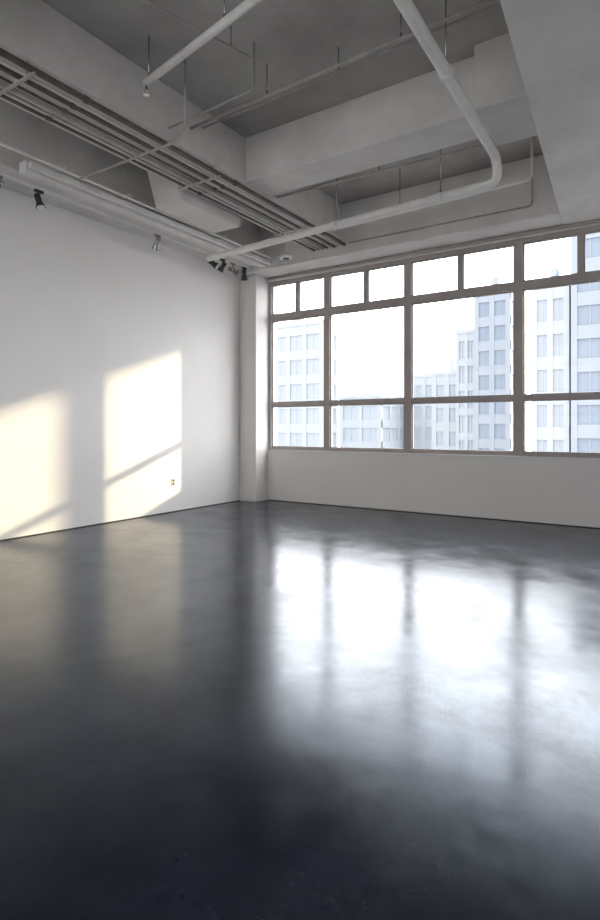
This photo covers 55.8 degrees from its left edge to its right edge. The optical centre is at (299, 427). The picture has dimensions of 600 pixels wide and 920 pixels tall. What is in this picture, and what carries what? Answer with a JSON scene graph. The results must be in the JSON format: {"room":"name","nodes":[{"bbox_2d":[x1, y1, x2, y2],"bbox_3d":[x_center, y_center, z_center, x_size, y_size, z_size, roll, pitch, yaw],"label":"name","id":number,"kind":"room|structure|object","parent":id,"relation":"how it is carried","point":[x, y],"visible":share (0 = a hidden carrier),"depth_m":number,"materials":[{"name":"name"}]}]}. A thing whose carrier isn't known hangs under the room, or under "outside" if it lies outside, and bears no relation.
{"room":"empty loft studio","nodes":[
{"label":"empty loft studio","id":0,"kind":"room"},
{"bbox_2d":[0,187,239,539],"bbox_3d":[-3.860,-1.100,6.171,0.300,4.800,11.204,0,0,33],"label":"wall","id":1,"kind":"structure","parent":0,"point":[120,355],"depth_m":7.74,"materials":[{"name":"paint"}]},
{"bbox_2d":[0,500,239,540],"bbox_3d":[-3.842,1.294,5.921,0.005,0.012,10.085,0,0,33],"label":"baseboard","id":2,"kind":"structure","parent":1,"relation":"attached to","point":[237,500],"depth_m":7.74,"materials":[{"name":"white paint"}]},
{"bbox_2d":[171,478,174,485],"bbox_3d":[-1.961,0.840,8.780,0.014,0.120,0.080,0,0,33],"label":"electrical outlet","id":3,"kind":"object","parent":1,"relation":"attached to","point":[172,479],"visible":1,"depth_m":8.77,"materials":[{"name":"white plastic"}]},
{"bbox_2d":[42,0,542,203],"bbox_3d":[0.446,-3.650,3.346,10.600,0.300,11.204,0,0,33],"label":"ceiling","id":4,"kind":"structure","parent":0,"point":[296,40],"depth_m":5.28,"materials":[{"name":"paint"}]},
{"bbox_2d":[0,172,249,268],"bbox_3d":[-2.231,-2.763,7.743,0.040,0.035,4.900,0,0,33],"label":"track","id":5,"kind":"object","parent":4,"relation":"attached to","point":[6,176],"visible":1,"depth_m":7.29,"materials":[{"name":"white metal"}]},
{"bbox_2d":[0,175,4,188],"bbox_3d":[-3.292,-2.634,6.142,0.182,0.223,0.121,0,0,33],"label":"track spotlight","id":6,"kind":"object","parent":5,"relation":"hanging from","point":[2,182],"visible":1,"depth_m":6.14,"materials":[{"name":"metal"}]},
{"bbox_2d":[34,188,45,210],"bbox_3d":[-3.003,-2.631,6.546,0.142,0.228,0.112,0,0,33],"label":"track spotlight","id":7,"kind":"object","parent":5,"relation":"hanging from","point":[40,206],"visible":1,"depth_m":6.52,"materials":[{"name":"black metal"}]},
{"bbox_2d":[152,234,160,250],"bbox_3d":[-2.030,-2.632,8.067,0.169,0.226,0.122,0,0,33],"label":"track spotlight","id":8,"kind":"object","parent":5,"relation":"hanging from","point":[156,246],"visible":1,"depth_m":8.04,"materials":[{"name":"metal"}]},
{"bbox_2d":[207,261,218,268],"bbox_3d":[-1.383,-2.635,9.018,0.187,0.219,0.112,0,0,-6],"label":"track spotlight","id":9,"kind":"object","parent":5,"relation":"hanging from","point":[214,264],"visible":0.8,"depth_m":8.99,"materials":[{"name":"black metal"}]},
{"bbox_2d":[217,259,226,272],"bbox_3d":[-1.270,-2.631,9.227,0.164,0.228,0.112,0,0,2],"label":"track spotlight","id":10,"kind":"object","parent":5,"relation":"hanging from","point":[220,269],"visible":0.99,"depth_m":9.19,"materials":[{"name":"black metal"}]},
{"bbox_2d":[228,262,238,275],"bbox_3d":[-1.115,-2.640,9.454,0.190,0.210,0.111,0,0,-27],"label":"track spotlight","id":11,"kind":"object","parent":5,"relation":"hanging from","point":[234,271],"visible":1,"depth_m":9.43,"materials":[{"name":"metal"}]},
{"bbox_2d":[241,267,247,280],"bbox_3d":[-0.962,-2.632,9.703,0.110,0.226,0.172,0,0,9],"label":"track spotlight","id":12,"kind":"object","parent":5,"relation":"hanging from","point":[244,277],"visible":1,"depth_m":9.67,"materials":[{"name":"black metal"}]},
{"bbox_2d":[0,99,258,269],"bbox_3d":[-3.651,-3.140,5.715,0.550,0.720,9.950,0,0,33],"label":"ceiling beam","id":13,"kind":"structure","parent":4,"relation":"attached to","point":[20,129],"depth_m":6.90,"materials":[{"name":"grey concrete"}]},
{"bbox_2d":[79,45,186,179],"bbox_3d":[-1.695,-3.114,5.760,1.770,0.753,0.150,0,0,38],"label":"pipe","id":14,"kind":"object","parent":4,"relation":"attached to","point":[185,59],"visible":0.98,"depth_m":5.47,"materials":[{"name":"metal"}]},
{"bbox_2d":[0,141,274,267],"bbox_3d":[-2.079,-2.815,7.308,0.329,0.150,5.540,0,0,33],"label":"cable tray","id":15,"kind":"object","parent":4,"relation":"attached to","point":[32,170],"visible":1,"depth_m":7.06,"materials":[{"name":"white paint"}]},
{"bbox_2d":[0,0,341,246],"bbox_3d":[-2.385,-3.225,4.884,0.740,0.550,9.950,0,0,33],"label":"ceiling beam","id":16,"kind":"structure","parent":4,"relation":"attached to","point":[33,31],"depth_m":5.42,"materials":[{"name":"grey concrete"}]},
{"bbox_2d":[0,48,345,250],"bbox_3d":[-2.265,-2.874,4.811,0.640,0.149,9.920,0,0,33],"label":"pipes","id":17,"kind":"object","parent":4,"relation":"attached to","point":[59,113],"visible":0.85,"depth_m":5.66,"materials":[{"name":"grey metal"}]},
{"bbox_2d":[147,171,240,232],"bbox_3d":[-1.361,-3.150,7.591,0.519,0.700,1.493,0,0,33],"label":"ceiling beam","id":18,"kind":"structure","parent":4,"relation":"attached to","point":[185,205],"depth_m":7.30,"materials":[{"name":"grey concrete"}]},
{"bbox_2d":[141,0,250,58],"bbox_3d":[-1.029,-3.404,4.562,0.423,0.191,1.506,0,0,33],"label":"conduit","id":19,"kind":"object","parent":4,"relation":"attached to","point":[230,46],"depth_m":4.70,"materials":[{"name":"grey metal"}]},
{"bbox_2d":[142,0,262,96],"bbox_3d":[-0.285,-3.244,4.063,3.054,0.509,0.068,0,0,43],"label":"pipe","id":20,"kind":"object","parent":4,"relation":"attached to","point":[245,6],"visible":1,"depth_m":4.54,"materials":[{"name":"white metal"}]},
{"bbox_2d":[168,41,254,128],"bbox_3d":[-0.874,-3.270,5.453,1.141,0.441,0.062,0,0,33],"label":"conduit","id":21,"kind":"object","parent":4,"relation":"attached to","point":[245,93],"depth_m":5.29,"materials":[{"name":"grey metal"}]},
{"bbox_2d":[280,242,291,260],"bbox_3d":[-0.216,-2.772,8.754,0.200,0.355,0.200,0,0,33],"label":"smoke detector","id":22,"kind":"object","parent":4,"relation":"attached to","point":[285,256],"visible":0.94,"depth_m":8.71,"materials":[{"name":"white plastic"}]},
{"bbox_2d":[190,0,496,129],"bbox_3d":[0.161,-3.341,5.127,3.231,0.315,0.122,0,0,33],"label":"conduit","id":23,"kind":"object","parent":4,"relation":"attached to","point":[486,2],"depth_m":4.94,"materials":[{"name":"grey metal"}]},
{"bbox_2d":[206,0,501,261],"bbox_3d":[-1.846,-3.011,3.787,4.571,0.976,8.689,0,0,33],"label":"drain pipe","id":24,"kind":"object","parent":4,"relation":"attached to","point":[407,8],"visible":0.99,"depth_m":5.90,"materials":[{"name":"white metal"}]},
{"bbox_2d":[277,144,482,197],"bbox_3d":[0.829,-3.242,6.692,2.631,0.513,0.128,0,0,33],"label":"conduit","id":25,"kind":"object","parent":4,"relation":"attached to","point":[478,146],"depth_m":6.59,"materials":[{"name":"grey metal"}]},
{"bbox_2d":[245,33,537,195],"bbox_3d":[0.847,-3.200,6.142,3.283,0.600,0.800,0,0,33],"label":"ceiling beam","id":26,"kind":"structure","parent":4,"relation":"attached to","point":[418,115],"depth_m":5.85,"materials":[{"name":"grey concrete"}]},
{"bbox_2d":[237,154,562,277],"bbox_3d":[1.192,-3.100,8.783,5.282,0.800,0.494,0,0,33],"label":"ceiling beam","id":27,"kind":"structure","parent":4,"relation":"attached to","point":[544,213],"depth_m":8.07,"materials":[{"name":"white paint"}]},
{"bbox_2d":[266,219,599,280],"bbox_3d":[3.346,-2.665,7.612,9.430,0.044,0.044,0,0,33],"label":"pipe","id":28,"kind":"object","parent":4,"relation":"attached to","point":[595,220],"visible":1,"depth_m":8.37,"materials":[{"name":"metal"}]},
{"bbox_2d":[332,136,533,230],"bbox_3d":[1.592,-3.191,7.447,2.819,0.617,0.236,0,0,33],"label":"conduit","id":29,"kind":"object","parent":4,"relation":"attached to","point":[531,138],"depth_m":6.85,"materials":[{"name":"grey metal"}]},
{"bbox_2d":[349,178,532,242],"bbox_3d":[1.877,-3.169,8.014,2.672,0.642,0.024,0,0,33],"label":"conduit","id":30,"kind":"object","parent":4,"relation":"attached to","point":[532,178],"depth_m":7.80,"materials":[{"name":"grey metal"}]},
{"bbox_2d":[500,0,599,224],"bbox_3d":[1.501,-3.092,2.630,2.049,0.815,10.444,0,0,33],"label":"ceiling beam","id":31,"kind":"structure","parent":4,"relation":"attached to","point":[556,43],"depth_m":4.47,"materials":[{"name":"grey concrete"}]},
{"bbox_2d":[0,500,599,919],"bbox_3d":[0.446,1.400,3.346,10.600,0.200,11.204,0,0,33],"label":"floor","id":32,"kind":"structure","parent":0,"point":[266,709],"depth_m":2.56,"materials":[{"name":"concrete"}]},
{"bbox_2d":[240,274,267,501],"bbox_3d":[-0.828,-0.700,10.191,0.360,4.000,0.354,0,0,33],"label":"column","id":33,"kind":"structure","parent":32,"relation":"on","point":[253,291],"depth_m":10.06,"materials":[{"name":"paint"}]},
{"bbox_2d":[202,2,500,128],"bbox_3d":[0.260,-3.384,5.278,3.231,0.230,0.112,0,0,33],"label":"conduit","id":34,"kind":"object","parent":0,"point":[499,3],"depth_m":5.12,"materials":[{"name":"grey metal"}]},
{"bbox_2d":[267,222,599,527],"bbox_3d":[3.377,-1.100,7.814,10.000,4.800,0.315,0,0,33],"label":"wall","id":35,"kind":"structure","parent":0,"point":[552,491],"depth_m":8.47,"materials":[{"name":"paint"}]},
{"bbox_2d":[269,273,326,450],"bbox_3d":[-0.038,-1.120,9.957,1.218,3.020,0.080,0,0,33],"label":"window","id":36,"kind":"structure","parent":35,"relation":"attached to","point":[298,314],"depth_m":9.95,"materials":[{"name":"paint"}]},
{"bbox_2d":[327,259,406,452],"bbox_3d":[1.080,-1.120,9.223,1.456,3.020,0.080,0,0,33],"label":"window","id":37,"kind":"structure","parent":35,"relation":"attached to","point":[366,305],"depth_m":9.23,"materials":[{"name":"paint"}]},
{"bbox_2d":[268,499,599,528],"bbox_3d":[3.450,1.294,7.593,9.635,0.012,0.005,0,0,33],"label":"baseboard","id":38,"kind":"structure","parent":35,"relation":"attached to","point":[268,499],"depth_m":8.40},
{"bbox_2d":[407,239,517,455],"bbox_3d":[2.374,-1.120,8.374,1.641,3.020,0.080,0,0,33],"label":"window","id":39,"kind":"structure","parent":35,"relation":"attached to","point":[461,292],"depth_m":8.36,"materials":[{"name":"paint"}]},
{"bbox_2d":[518,225,599,457],"bbox_3d":[3.719,-1.120,7.492,1.575,3.020,0.080,0,0,33],"label":"window","id":40,"kind":"structure","parent":35,"relation":"attached to","point":[581,277],"depth_m":7.75,"materials":[{"name":"paint"}]},
{"label":"outside","id":41,"kind":"structure","parent":0,"visible":0},
{"bbox_3d":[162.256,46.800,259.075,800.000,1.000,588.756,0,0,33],"label":"ground","id":42,"kind":"structure","parent":41,"visible":0},
{"bbox_2d":[278,311,338,446],"bbox_3d":[0.546,14.800,80.972,9.100,63.000,4.180,0,0,33],"label":"office tower","id":43,"kind":"structure","parent":42,"relation":"on","point":[300,343],"depth_m":79.26,"materials":[{"name":"white concrete"}]},
{"bbox_2d":[339,384,403,448],"bbox_3d":[12.214,19.550,93.649,7.500,53.500,10.180,0,0,33],"label":"office tower","id":44,"kind":"structure","parent":42,"relation":"on","point":[362,426],"depth_m":89.97,"materials":[{"name":"white concrete"}]},
{"bbox_2d":[414,364,433,448],"bbox_3d":[22.831,17.800,96.251,5.600,57.000,10.180,0,0,33],"label":"office tower","id":45,"kind":"structure","parent":42,"relation":"on","point":[422,383],"depth_m":92.13,"materials":[{"name":"white concrete"}]},
{"bbox_2d":[431,360,455,449],"bbox_3d":[22.853,18.300,81.884,4.400,56.000,10.180,0,0,33],"label":"office tower","id":46,"kind":"structure","parent":42,"relation":"on","point":[443,383],"depth_m":77.96,"materials":[{"name":"white concrete"}]},
{"bbox_2d":[455,329,473,449],"bbox_3d":[23.943,16.800,76.983,2.800,59.000,9.180,0,0,33],"label":"office tower","id":47,"kind":"structure","parent":42,"relation":"on","point":[464,338],"depth_m":73.23,"materials":[{"name":"white concrete"}]},
{"bbox_2d":[474,277,526,450],"bbox_3d":[25.981,13.550,73.254,4.500,65.500,9.180,0,0,33],"label":"office tower","id":48,"kind":"structure","parent":42,"relation":"on","point":[493,314],"depth_m":69.52,"materials":[{"name":"white concrete"}]},
{"bbox_2d":[531,268,570,451],"bbox_3d":[25.582,15.450,55.874,3.300,61.700,10.680,0,0,33],"label":"office tower","id":49,"kind":"structure","parent":42,"relation":"on","point":[550,307],"depth_m":51.46,"materials":[{"name":"white concrete"}]},
{"bbox_2d":[571,233,599,452],"bbox_3d":[32.384,13.050,51.112,13.100,66.500,11.180,0,0,33],"label":"office tower","id":50,"kind":"structure","parent":42,"relation":"on","point":[585,298],"depth_m":49.49,"materials":[{"name":"white concrete"}]}
]}

